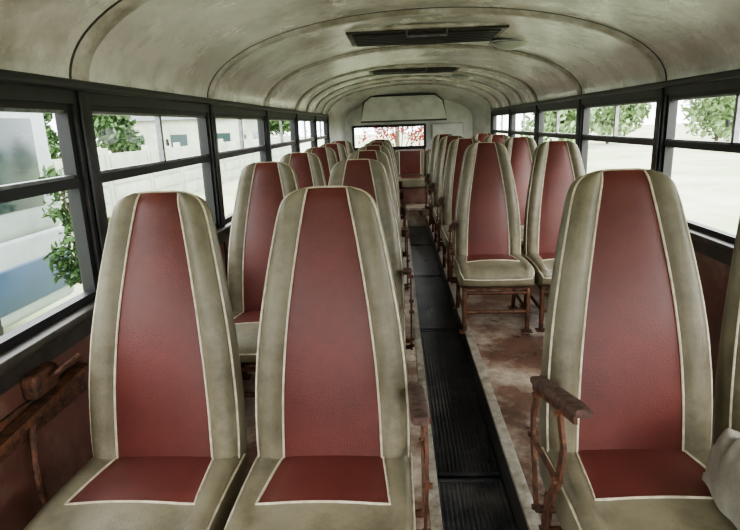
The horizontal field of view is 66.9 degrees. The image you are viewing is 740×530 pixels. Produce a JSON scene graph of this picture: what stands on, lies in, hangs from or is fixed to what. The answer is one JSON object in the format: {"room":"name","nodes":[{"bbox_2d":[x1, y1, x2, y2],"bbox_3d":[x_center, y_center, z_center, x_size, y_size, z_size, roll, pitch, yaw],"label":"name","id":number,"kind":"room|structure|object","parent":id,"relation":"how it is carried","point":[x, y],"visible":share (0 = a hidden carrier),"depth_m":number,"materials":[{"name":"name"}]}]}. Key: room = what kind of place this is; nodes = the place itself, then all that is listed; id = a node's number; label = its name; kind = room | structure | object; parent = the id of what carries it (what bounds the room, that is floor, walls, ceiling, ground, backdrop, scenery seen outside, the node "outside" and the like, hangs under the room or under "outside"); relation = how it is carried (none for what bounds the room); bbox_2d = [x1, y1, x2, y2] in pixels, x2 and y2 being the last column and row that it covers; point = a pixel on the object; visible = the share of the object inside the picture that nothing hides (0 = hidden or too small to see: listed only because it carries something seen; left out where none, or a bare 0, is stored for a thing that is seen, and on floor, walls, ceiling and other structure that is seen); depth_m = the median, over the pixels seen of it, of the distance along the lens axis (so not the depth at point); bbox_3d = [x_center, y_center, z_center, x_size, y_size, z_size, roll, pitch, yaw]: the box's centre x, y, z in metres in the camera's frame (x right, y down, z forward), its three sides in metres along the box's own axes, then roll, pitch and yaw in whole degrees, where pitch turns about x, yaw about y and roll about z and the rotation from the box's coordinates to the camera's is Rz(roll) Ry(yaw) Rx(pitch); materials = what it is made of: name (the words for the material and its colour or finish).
{"room":"vehicle interior","nodes":[
{"label":"vehicle interior","id":0,"kind":"room"},
{"bbox_2d":[0,82,329,529],"bbox_3d":[-0.847,-0.205,3.936,0.105,1.850,11.150,-1,14,3],"label":"wall","id":1,"kind":"structure","parent":0,"point":[64,443],"depth_m":1.75,"materials":[{"name":"black metal"}]},
{"bbox_2d":[0,353,88,505],"bbox_3d":[-0.890,0.631,1.563,0.092,0.682,0.600,-1,14,3],"label":"armrest","id":2,"kind":"object","parent":1,"relation":"attached to","point":[47,394],"depth_m":1.53,"materials":[{"name":"metal"}]},
{"bbox_2d":[0,99,97,353],"bbox_3d":[-0.998,-0.050,1.258,0.038,0.645,1.270,-1,14,3],"label":"window","id":3,"kind":"structure","parent":1,"relation":"in","point":[72,182],"depth_m":1.78,"materials":[{"name":"black metal"}]},
{"bbox_2d":[90,105,217,228],"bbox_3d":[-0.936,-0.378,2.566,0.038,0.645,1.230,-1,14,3],"label":"window","id":4,"kind":"structure","parent":1,"relation":"in","point":[107,175],"depth_m":2.52,"materials":[{"name":"black metal"}]},
{"bbox_2d":[215,113,266,222],"bbox_3d":[-0.874,-0.708,3.878,0.038,0.645,1.280,-1,14,3],"label":"window","id":5,"kind":"structure","parent":1,"relation":"in","point":[242,151],"depth_m":3.83,"materials":[{"name":"black metal"}]},
{"bbox_2d":[269,116,296,152],"bbox_3d":[-0.811,-1.043,5.215,0.038,0.645,1.280,-1,14,3],"label":"window","id":6,"kind":"structure","parent":1,"relation":"in","point":[280,119],"depth_m":5.23,"materials":[{"name":"black metal"}]},
{"bbox_2d":[298,118,314,146],"bbox_3d":[-0.748,-1.379,6.553,0.038,0.645,1.280,-1,14,3],"label":"window","id":7,"kind":"structure","parent":1,"relation":"in","point":[312,138],"depth_m":6.69,"materials":[{"name":"black metal"}]},
{"bbox_2d":[317,119,327,143],"bbox_3d":[-0.686,-1.712,7.880,0.038,0.645,1.260,-1,14,3],"label":"window","id":8,"kind":"structure","parent":1,"relation":"in","point":[325,136],"depth_m":8.20,"materials":[{"name":"black metal"}]},
{"bbox_2d":[69,0,666,114],"bbox_3d":[0.361,-1.319,3.703,2.452,0.421,9.666,-1,14,3],"label":"trim","id":9,"kind":"structure","parent":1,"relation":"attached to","point":[86,46],"depth_m":2.98,"materials":[{"name":"paint"}]},
{"bbox_2d":[0,69,739,116],"bbox_3d":[0.346,-0.989,3.270,2.450,0.032,10.350,-1,14,3],"label":"trim","id":10,"kind":"structure","parent":1,"relation":"attached to","point":[6,76],"depth_m":2.44,"materials":[{"name":"paint"}]},
{"bbox_2d":[0,0,739,114],"bbox_3d":[0.356,-1.318,3.600,2.550,0.470,11.150,-1,14,3],"label":"ceiling","id":11,"kind":"structure","parent":0,"point":[171,46],"depth_m":2.72,"materials":[{"name":"paint"}]},
{"bbox_2d":[368,66,458,74],"bbox_3d":[0.462,-2.048,5.915,1.000,0.073,0.480,-1,14,3],"label":"roof hatch","id":12,"kind":"object","parent":11,"relation":"attached to","point":[422,69],"visible":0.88,"depth_m":5.75,"materials":[{"name":"paint"}]},
{"bbox_2d":[346,22,508,46],"bbox_3d":[0.353,-1.472,3.619,1.040,0.073,0.600,-1,14,3],"label":"roof hatch","id":13,"kind":"object","parent":11,"relation":"attached to","point":[449,32],"visible":0.89,"depth_m":3.41,"materials":[{"name":"paint"}]},
{"bbox_2d":[451,75,472,80],"bbox_3d":[1.101,-2.208,6.619,0.280,0.061,0.190,-1,14,3],"label":"ceiling light","id":14,"kind":"object","parent":11,"relation":"attached to","point":[457,77],"depth_m":6.56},
{"bbox_2d":[488,39,527,49],"bbox_3d":[0.971,-1.514,3.857,0.280,0.061,0.190,-1,14,3],"label":"ceiling light","id":15,"kind":"object","parent":11,"relation":"attached to","point":[505,44],"depth_m":3.80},
{"bbox_2d":[329,85,490,175],"bbox_3d":[0.615,-1.923,8.788,2.438,1.715,0.580,-1,14,3],"label":"wall","id":16,"kind":"structure","parent":0,"point":[443,109],"depth_m":8.65,"materials":[{"name":"paint"}]},
{"bbox_2d":[352,123,425,149],"bbox_3d":[0.306,-2.053,8.971,1.180,0.380,0.070,-1,14,3],"label":"window","id":17,"kind":"structure","parent":16,"relation":"in","point":[421,124],"depth_m":8.92,"materials":[{"name":"black metal"}]},
{"bbox_2d":[243,203,713,528],"bbox_3d":[0.417,0.442,4.039,2.590,0.560,11.150,-1,14,3],"label":"floor","id":18,"kind":"structure","parent":0,"point":[510,357],"depth_m":3.00,"materials":[{"name":"metal"}]},
{"bbox_2d":[23,190,248,529],"bbox_3d":[-0.593,0.411,1.463,0.448,1.143,0.653,-1,14,3],"label":"seat","id":19,"kind":"object","parent":18,"relation":"on","point":[167,413],"visible":0.95,"depth_m":1.56,"materials":[{"name":"red leather"}]},
{"bbox_2d":[227,161,299,396],"bbox_3d":[-0.512,0.099,2.702,0.448,1.143,0.653,-1,14,3],"label":"seat","id":20,"kind":"object","parent":18,"relation":"on","point":[262,187],"visible":0.49,"depth_m":2.80,"materials":[{"name":"red leather"}]},
{"bbox_2d":[280,152,326,188],"bbox_3d":[-0.468,-0.140,3.651,0.448,1.143,0.653,-1,14,3],"label":"seat","id":21,"kind":"object","parent":18,"relation":"on","point":[308,168],"visible":0.21,"depth_m":3.75,"materials":[{"name":"red leather"}]},
{"bbox_2d":[304,147,337,185],"bbox_3d":[-0.426,-0.373,4.582,0.448,1.143,0.653,-1,14,4],"label":"seat","id":22,"kind":"object","parent":18,"relation":"on","point":[328,157],"visible":0.13,"depth_m":4.68,"materials":[{"name":"red leather"}]},
{"bbox_2d":[224,185,431,529],"bbox_3d":[-0.094,0.400,1.437,0.488,1.143,0.653,-1,14,3],"label":"seat","id":23,"kind":"object","parent":18,"relation":"on","point":[336,403],"visible":1,"depth_m":1.53,"materials":[{"name":"red leather"}]},
{"bbox_2d":[320,143,347,161],"bbox_3d":[-0.384,-0.602,5.492,0.448,1.143,0.653,-1,14,4],"label":"seat","id":24,"kind":"object","parent":18,"relation":"on","point":[340,149],"visible":0.1,"depth_m":5.59,"materials":[{"name":"beige leather"}]},
{"bbox_2d":[331,140,353,156],"bbox_3d":[-0.341,-0.831,6.403,0.448,1.143,0.653,-1,14,4],"label":"seat","id":25,"kind":"object","parent":18,"relation":"on","point":[348,145],"visible":0.09,"depth_m":6.50,"materials":[{"name":"beige leather"}]},
{"bbox_2d":[328,159,413,350],"bbox_3d":[-0.038,0.091,2.667,0.488,1.143,0.653,-1,14,4],"label":"seat","id":26,"kind":"object","parent":18,"relation":"on","point":[368,175],"visible":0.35,"depth_m":2.76,"materials":[{"name":"beige leather"}]},
{"bbox_2d":[347,150,409,290],"bbox_3d":[0.008,-0.147,3.616,0.488,1.143,0.653,-1,14,3],"label":"seat","id":27,"kind":"object","parent":18,"relation":"on","point":[380,156],"visible":0.2,"depth_m":3.72,"materials":[{"name":"beige leather"}]},
{"bbox_2d":[358,145,406,256],"bbox_3d":[0.052,-0.381,4.547,0.488,1.143,0.653,-1,14,3],"label":"seat","id":28,"kind":"object","parent":18,"relation":"on","point":[402,209],"visible":0.22,"depth_m":4.65,"materials":[{"name":"beige leather"}]},
{"bbox_2d":[365,142,404,225],"bbox_3d":[0.095,-0.610,5.457,0.488,1.143,0.653,-1,14,3],"label":"seat","id":29,"kind":"object","parent":18,"relation":"on","point":[401,193],"visible":0.17,"depth_m":5.56,"materials":[{"name":"beige leather"}]},
{"bbox_2d":[370,139,402,218],"bbox_3d":[0.136,-0.838,6.368,0.488,1.143,0.653,-1,14,4],"label":"seat","id":30,"kind":"object","parent":18,"relation":"on","point":[400,183],"visible":0.19,"depth_m":6.47,"materials":[{"name":"beige leather"}]},
{"bbox_2d":[394,149,430,203],"bbox_3d":[0.605,-1.317,8.336,2.250,0.760,0.550,-1,14,3],"label":"seat","id":31,"kind":"object","parent":18,"relation":"on","point":[412,165],"visible":0.17,"depth_m":8.41,"materials":[{"name":"red leather"}]},
{"bbox_2d":[408,226,431,244],"bbox_3d":[0.631,-0.385,7.217,0.266,0.016,1.206,-1,14,3],"label":"floor mat","id":32,"kind":"object","parent":18,"relation":"on","point":[418,235],"visible":0.96,"depth_m":7.15,"materials":[{"name":"rubber"}]},
{"bbox_2d":[410,245,440,275],"bbox_3d":[0.571,-0.065,5.943,0.267,0.015,1.376,-1,14,3],"label":"floor mat","id":33,"kind":"object","parent":18,"relation":"on","point":[424,261],"visible":0.94,"depth_m":5.83,"materials":[{"name":"rubber"}]},
{"bbox_2d":[414,276,456,329],"bbox_3d":[0.506,0.278,4.577,0.267,0.015,1.396,-1,14,3],"label":"floor mat","id":34,"kind":"object","parent":18,"relation":"on","point":[434,309],"visible":0.98,"depth_m":4.42,"materials":[{"name":"rubber"}]},
{"bbox_2d":[424,134,453,232],"bbox_3d":[0.905,-0.999,6.766,0.488,1.129,0.653,-2,14,2],"label":"seat","id":35,"kind":"object","parent":18,"relation":"on","point":[429,177],"visible":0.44,"depth_m":6.86,"materials":[{"name":"beige leather"}]},
{"bbox_2d":[429,135,463,252],"bbox_3d":[0.855,-0.743,5.749,0.488,1.129,0.653,-1,14,3],"label":"seat","id":36,"kind":"object","parent":18,"relation":"on","point":[436,186],"visible":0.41,"depth_m":5.85,"materials":[{"name":"beige leather"}]},
{"bbox_2d":[436,138,479,282],"bbox_3d":[0.805,-0.476,4.683,0.488,1.129,0.653,-1,14,3],"label":"seat","id":37,"kind":"object","parent":18,"relation":"on","point":[457,147],"visible":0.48,"depth_m":4.79,"materials":[{"name":"beige leather"}]},
{"bbox_2d":[420,330,500,477],"bbox_3d":[0.435,0.655,3.075,0.268,0.015,1.656,-1,14,3],"label":"floor mat","id":38,"kind":"object","parent":18,"relation":"on","point":[461,441],"visible":0.92,"depth_m":2.76,"materials":[{"name":"rubber"}]},
{"bbox_2d":[406,207,540,529],"bbox_3d":[0.375,0.490,3.222,2.450,0.270,9.540,-1,14,3],"label":"trim","id":39,"kind":"structure","parent":18,"relation":"attached to","point":[518,493],"depth_m":2.43,"materials":[{"name":"grey metal"}]},
{"bbox_2d":[437,478,516,529],"bbox_3d":[0.359,1.060,1.462,0.268,0.016,1.626,-1,14,3],"label":"floor mat","id":40,"kind":"object","parent":18,"relation":"on","point":[466,504],"visible":0.92,"depth_m":2.10,"materials":[{"name":"rubber"}]},
{"bbox_2d":[472,133,491,141],"bbox_3d":[1.387,-1.010,6.751,0.448,1.124,0.653,-1,14,4],"label":"seat","id":41,"kind":"object","parent":18,"relation":"on","point":[479,136],"visible":0.13,"depth_m":6.86,"materials":[{"name":"red leather"}]},
{"bbox_2d":[448,142,534,333],"bbox_3d":[0.751,-0.198,3.579,0.488,1.129,0.653,-1,14,4],"label":"seat","id":42,"kind":"object","parent":18,"relation":"on","point":[485,228],"visible":1,"depth_m":3.67,"materials":[{"name":"red leather"}]},
{"bbox_2d":[484,134,522,248],"bbox_3d":[1.341,-0.754,5.734,0.448,1.124,0.653,-1,14,3],"label":"seat","id":43,"kind":"object","parent":18,"relation":"on","point":[499,138],"visible":0.13,"depth_m":5.84,"materials":[{"name":"red leather"}]},
{"bbox_2d":[503,137,536,251],"bbox_3d":[1.294,-0.487,4.668,0.448,1.124,0.653,-2,14,2],"label":"seat","id":44,"kind":"object","parent":18,"relation":"on","point":[521,150],"visible":0.19,"depth_m":4.77,"materials":[{"name":"red leather"}]},
{"bbox_2d":[520,140,584,331],"bbox_3d":[1.238,-0.209,3.564,0.448,1.124,0.653,-1,14,4],"label":"seat","id":45,"kind":"object","parent":18,"relation":"on","point":[556,164],"visible":0.52,"depth_m":3.66,"materials":[{"name":"red leather"}]},
{"bbox_2d":[527,168,736,529],"bbox_3d":[0.660,0.358,1.360,0.488,1.129,0.653,-1,14,3],"label":"seat","id":46,"kind":"object","parent":18,"relation":"on","point":[623,389],"visible":0.97,"depth_m":1.46,"materials":[{"name":"red leather"}]},
{"bbox_2d":[702,428,739,529],"bbox_3d":[0.908,0.448,1.159,0.308,0.178,0.304,-1,14,3],"label":"cloth","id":47,"kind":"object","parent":46,"relation":"on","point":[721,475],"visible":1,"depth_m":1.21,"materials":[{"name":"fabric"}]},
{"bbox_2d":[712,216,739,443],"bbox_3d":[1.155,0.350,1.334,0.448,1.124,0.653,-1,14,3],"label":"seat","id":48,"kind":"object","parent":18,"relation":"on","point":[726,409],"visible":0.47,"depth_m":1.49,"materials":[{"name":"beige leather"}]},
{"bbox_2d":[490,77,739,397],"bbox_3d":[1.634,-0.259,3.806,0.105,1.850,11.150,-1,14,3],"label":"wall","id":49,"kind":"structure","parent":0,"point":[713,255],"depth_m":2.63,"materials":[{"name":"black metal"}]},
{"bbox_2d":[493,112,507,134],"bbox_3d":[1.822,-1.767,7.748,0.038,0.645,1.260,-1,14,3],"label":"window","id":50,"kind":"structure","parent":49,"relation":"in","point":[495,131],"depth_m":7.81,"materials":[{"name":"black metal"}]},
{"bbox_2d":[511,110,534,137],"bbox_3d":[1.760,-1.434,6.421,0.038,0.645,1.280,-1,14,3],"label":"window","id":51,"kind":"structure","parent":49,"relation":"in","point":[530,133],"depth_m":6.46,"materials":[{"name":"black metal"}]},
{"bbox_2d":[537,105,576,145],"bbox_3d":[1.697,-1.098,5.084,0.038,0.645,1.280,-1,14,3],"label":"window","id":52,"kind":"structure","parent":49,"relation":"in","point":[541,134],"depth_m":5.07,"materials":[{"name":"black metal"}]},
{"bbox_2d":[580,97,656,170],"bbox_3d":[1.634,-0.762,3.747,0.038,0.645,1.280,-1,14,3],"label":"window","id":53,"kind":"structure","parent":49,"relation":"in","point":[585,136],"depth_m":3.71,"materials":[{"name":"black metal"}]},
{"bbox_2d":[661,88,739,243],"bbox_3d":[1.572,-0.433,2.434,0.038,0.645,1.230,-1,14,3],"label":"window","id":54,"kind":"structure","parent":49,"relation":"in","point":[669,142],"depth_m":2.65,"materials":[{"name":"black metal"}]},
{"label":"outside","id":55,"kind":"structure","parent":0,"visible":0},
{"bbox_2d":[4,123,739,333],"bbox_3d":[0.076,2.182,0.544,300.000,0.001,300.000,-1,14,3],"label":"ground","id":56,"kind":"structure","parent":55,"point":[707,183],"depth_m":23.45,"materials":[{"name":"sand"}]},
{"bbox_2d":[0,112,73,335],"bbox_3d":[-5.072,0.401,2.410,2.433,2.900,9.012,-1,14,3],"label":"bus","id":57,"kind":"object","parent":56,"relation":"on","point":[27,285],"visible":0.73,"depth_m":6.00,"materials":[{"name":"white paint"}]},
{"bbox_2d":[44,119,59,159],"bbox_3d":[-10.924,-3.939,17.419,2.330,4.467,2.400,-10,16,-29],"label":"broadleaf tree","id":58,"kind":"object","parent":56,"relation":"on","point":[53,148],"visible":0.09,"depth_m":17.42,"materials":[{"name":"green plant"}]},
{"bbox_2d":[43,113,60,158],"bbox_3d":[-13.636,-5.396,22.493,2.289,5.020,2.494,5,16,27],"label":"broadleaf tree","id":59,"kind":"object","parent":56,"relation":"on","point":[48,116],"visible":0.02,"depth_m":22.49,"materials":[{"name":"green plant"}]},
{"bbox_2d":[38,164,109,287],"bbox_3d":[-3.112,-0.094,6.031,0.810,1.982,0.741,-1,14,3],"label":"shrub","id":60,"kind":"object","parent":56,"relation":"on","point":[74,276],"visible":0.34,"depth_m":5.88,"materials":[{"name":"green plant"}]},
{"bbox_2d":[92,115,145,152],"bbox_3d":[-10.898,-5.506,23.373,2.861,4.623,2.823,8,17,34],"label":"broadleaf tree","id":61,"kind":"object","parent":56,"relation":"on","point":[112,131],"visible":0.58,"depth_m":22.81,"materials":[{"name":"green plant"}]},
{"bbox_2d":[50,133,300,236],"bbox_3d":[-6.316,-5.125,26.800,0.200,1.900,35.030,-1,14,3],"label":"fence","id":62,"kind":"object","parent":56,"relation":"on","point":[189,179],"visible":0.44,"depth_m":18.61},
{"bbox_2d":[126,116,257,151],"bbox_3d":[-11.234,-8.381,35.581,8.600,4.300,5.600,-1,14,3],"label":"shed","id":63,"kind":"object","parent":56,"relation":"on","point":[184,131],"visible":0.26,"depth_m":33.11,"materials":[{"name":"concrete"}]},
{"bbox_2d":[269,120,298,136],"bbox_3d":[-7.877,-12.345,47.660,5.407,5.928,4.227,-10,16,-30],"label":"broadleaf tree","id":64,"kind":"object","parent":56,"relation":"on","point":[274,125],"visible":0.12,"depth_m":46.97,"materials":[{"name":"green plant"}]},
{"bbox_2d":[358,126,423,146],"bbox_3d":[0.783,-2.846,14.081,2.006,3.160,2.076,11,19,42],"label":"tree","id":65,"kind":"object","parent":56,"relation":"on","point":[396,135],"visible":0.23,"depth_m":13.99,"materials":[{"name":"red plant"}]},
{"bbox_2d":[520,108,594,142],"bbox_3d":[15.014,-11.565,44.584,5.562,4.811,5.615,5,16,27],"label":"tree","id":66,"kind":"object","parent":56,"relation":"on","point":[567,123],"visible":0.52,"depth_m":43.18,"materials":[{"name":"green plant"}]},
{"bbox_2d":[590,103,652,143],"bbox_3d":[20.728,-12.486,46.687,5.859,4.741,6.214,-1,14,3],"label":"tree","id":67,"kind":"object","parent":56,"relation":"on","point":[628,114],"visible":0.71,"depth_m":46.04,"materials":[{"name":"green plant"}]},
{"bbox_2d":[680,96,735,140],"bbox_3d":[28.436,-12.368,45.385,5.716,4.703,5.967,-1,14,3],"label":"tree","id":68,"kind":"object","parent":56,"relation":"on","point":[716,111],"visible":0.83,"depth_m":44.67,"materials":[{"name":"green plant"}]}
]}

